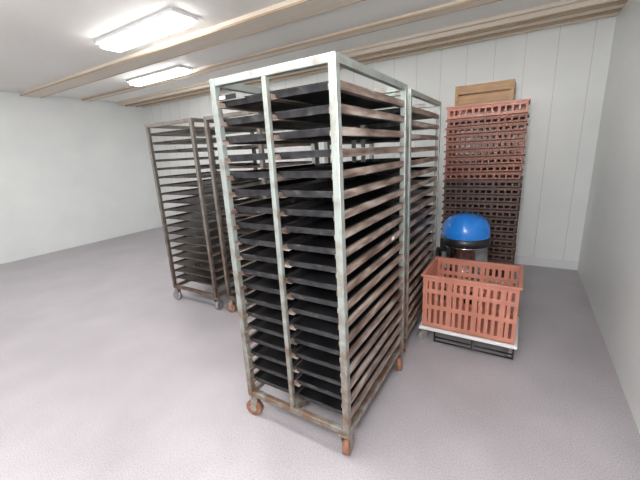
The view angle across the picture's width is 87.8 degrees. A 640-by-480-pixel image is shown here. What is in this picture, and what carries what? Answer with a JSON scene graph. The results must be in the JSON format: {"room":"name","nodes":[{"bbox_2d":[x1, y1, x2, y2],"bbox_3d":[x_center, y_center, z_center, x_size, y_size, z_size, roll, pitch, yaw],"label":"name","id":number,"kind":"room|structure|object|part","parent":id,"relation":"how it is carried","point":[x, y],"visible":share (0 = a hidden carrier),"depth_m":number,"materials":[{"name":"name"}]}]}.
{"room":"bakery storage room","nodes":[
{"label":"bakery storage room","id":0,"kind":"room"},
{"bbox_2d":[0,91,161,263],"bbox_3d":[-5.523,-0.825,4.841,0.100,2.700,6.750,6,17,31],"label":"wall","id":1,"kind":"structure","parent":0,"point":[74,172],"depth_m":6.15,"materials":[{"name":"white paint"}]},
{"bbox_2d":[0,0,563,101],"bbox_3d":[-2.193,-1.823,2.458,8.050,0.100,6.950,6,17,31],"label":"ceiling","id":2,"kind":"structure","parent":0,"point":[42,42],"depth_m":3.29,"materials":[{"name":"white paint"}]},
{"bbox_2d":[94,7,197,51],"bbox_3d":[-1.659,-1.936,3.119,1.230,0.074,0.260,6,17,31],"label":"fluorescent ceiling light","id":3,"kind":"object","parent":2,"relation":"attached to","point":[171,20],"visible":1,"depth_m":2.99,"materials":[{"name":"white plastic"}]},
{"bbox_2d":[126,65,192,85],"bbox_3d":[-2.319,-2.334,4.758,1.260,0.074,0.210,6,17,31],"label":"fluorescent ceiling light","id":4,"kind":"object","parent":2,"relation":"attached to","point":[179,70],"visible":1,"depth_m":4.64,"materials":[{"name":"white plastic"}]},
{"bbox_2d":[20,0,364,97],"bbox_3d":[-1.502,-2.077,3.576,7.850,0.054,0.278,6,17,31],"label":"trim","id":5,"kind":"structure","parent":2,"relation":"attached to","point":[289,11],"depth_m":3.34,"materials":[{"name":"beige wood"}]},
{"bbox_2d":[82,0,501,100],"bbox_3d":[-1.065,-2.292,4.273,7.850,0.039,0.138,6,17,31],"label":"trim","id":6,"kind":"structure","parent":2,"relation":"attached to","point":[459,5],"depth_m":3.56,"materials":[{"name":"beige wood"}]},
{"bbox_2d":[116,0,627,107],"bbox_3d":[-0.625,-2.487,4.978,7.850,0.070,0.570,6,17,31],"label":"ceiling beam","id":7,"kind":"structure","parent":2,"relation":"attached to","point":[566,12],"depth_m":3.62,"materials":[{"name":"beige wood"}]},
{"bbox_2d":[0,226,639,479],"bbox_3d":[-2.047,0.880,3.174,8.050,0.100,6.950,6,17,31],"label":"floor","id":8,"kind":"structure","parent":0,"point":[105,374],"depth_m":2.12,"materials":[{"name":"concrete"}]},
{"bbox_2d":[145,118,258,309],"bbox_3d":[-1.159,-0.299,3.633,0.735,1.850,0.845,6,17,31],"label":"rack","id":9,"kind":"object","parent":8,"relation":"on","point":[202,263],"visible":0.58,"depth_m":3.42,"materials":[{"name":"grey metal"}]},
{"bbox_2d":[203,111,319,311],"bbox_3d":[-0.470,-0.250,3.307,0.675,1.850,0.915,6,17,31],"label":"rack","id":10,"kind":"object","parent":8,"relation":"on","point":[231,306],"visible":0.22,"depth_m":3.07,"materials":[{"name":"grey metal"}]},
{"bbox_2d":[209,51,407,455],"bbox_3d":[0.041,0.078,1.964,0.713,1.850,0.917,6,17,31],"label":"rack","id":11,"kind":"object","parent":8,"relation":"on","point":[329,328],"visible":1,"depth_m":1.68,"materials":[{"name":"metal"}]},
{"bbox_3d":[-0.403,-0.634,1.477,0.175,0.024,0.010,6,17,31],"label":"name plate","id":12,"kind":"part","parent":11,"relation":"part of","materials":[{"name":"plastic"}]},
{"bbox_2d":[324,88,440,351],"bbox_3d":[0.551,-0.168,2.790,0.685,1.850,0.915,6,17,31],"label":"rack","id":13,"kind":"object","parent":8,"relation":"on","point":[418,236],"visible":0.24,"depth_m":2.54,"materials":[{"name":"metal"}]},
{"bbox_2d":[436,213,490,305],"bbox_3d":[1.333,0.197,3.114,0.472,0.898,0.485,6,17,31],"label":"vacuum cleaner","id":14,"kind":"object","parent":8,"relation":"on","point":[466,236],"visible":0.47,"depth_m":2.92,"materials":[{"name":"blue plastic"}]},
{"bbox_2d":[417,316,518,359],"bbox_3d":[1.202,0.714,2.699,0.701,0.125,0.497,6,17,31],"label":"cart","id":15,"kind":"object","parent":8,"relation":"on","point":[508,350],"visible":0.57,"depth_m":2.47,"materials":[{"name":"white metal"}]},
{"bbox_2d":[421,256,523,344],"bbox_3d":[1.195,0.443,2.627,0.668,0.435,0.488,6,17,31],"label":"plastic crate","id":16,"kind":"object","parent":15,"relation":"on","point":[489,322],"visible":1,"depth_m":2.52,"materials":[{"name":"plastic"}]},
{"bbox_3d":[1.748,0.410,3.739,0.721,0.125,0.467,6,17,31],"label":"crate dolly","id":17,"kind":"object","parent":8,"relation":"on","visible":0},
{"bbox_2d":[440,98,530,277],"bbox_3d":[1.706,-0.490,3.500,0.716,1.737,0.479,6,17,31],"label":"crate stack","id":18,"kind":"object","parent":17,"relation":"on","point":[494,193],"visible":0.74,"depth_m":3.28,"materials":[{"name":"brown plastic"}]},
{"bbox_2d":[455,79,515,105],"bbox_3d":[1.620,-1.415,3.254,0.500,0.181,0.356,6,17,31],"label":"wooden crate","id":19,"kind":"object","parent":18,"relation":"on","point":[504,90],"visible":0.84,"depth_m":3.11,"materials":[{"name":"brown wood"}]},
{"bbox_2d":[146,15,616,261],"bbox_3d":[-0.359,-1.311,5.630,7.850,2.700,0.103,6,17,31],"label":"wall","id":20,"kind":"structure","parent":0,"point":[563,70],"depth_m":3.89,"materials":[{"name":"grey paint"}]},
{"bbox_2d":[166,222,578,269],"bbox_3d":[-0.323,-0.042,5.912,7.850,0.100,0.017,6,17,31],"label":"baseboard","id":21,"kind":"structure","parent":20,"relation":"attached to","point":[572,265],"depth_m":4.07,"materials":[{"name":"white plastic"}]},
{"bbox_2d":[577,0,639,432],"bbox_3d":[1.283,-0.119,0.792,0.100,2.700,6.750,6,17,31],"label":"wall","id":22,"kind":"structure","parent":0,"point":[608,270],"depth_m":2.58,"materials":[{"name":"white paint"}]}
]}

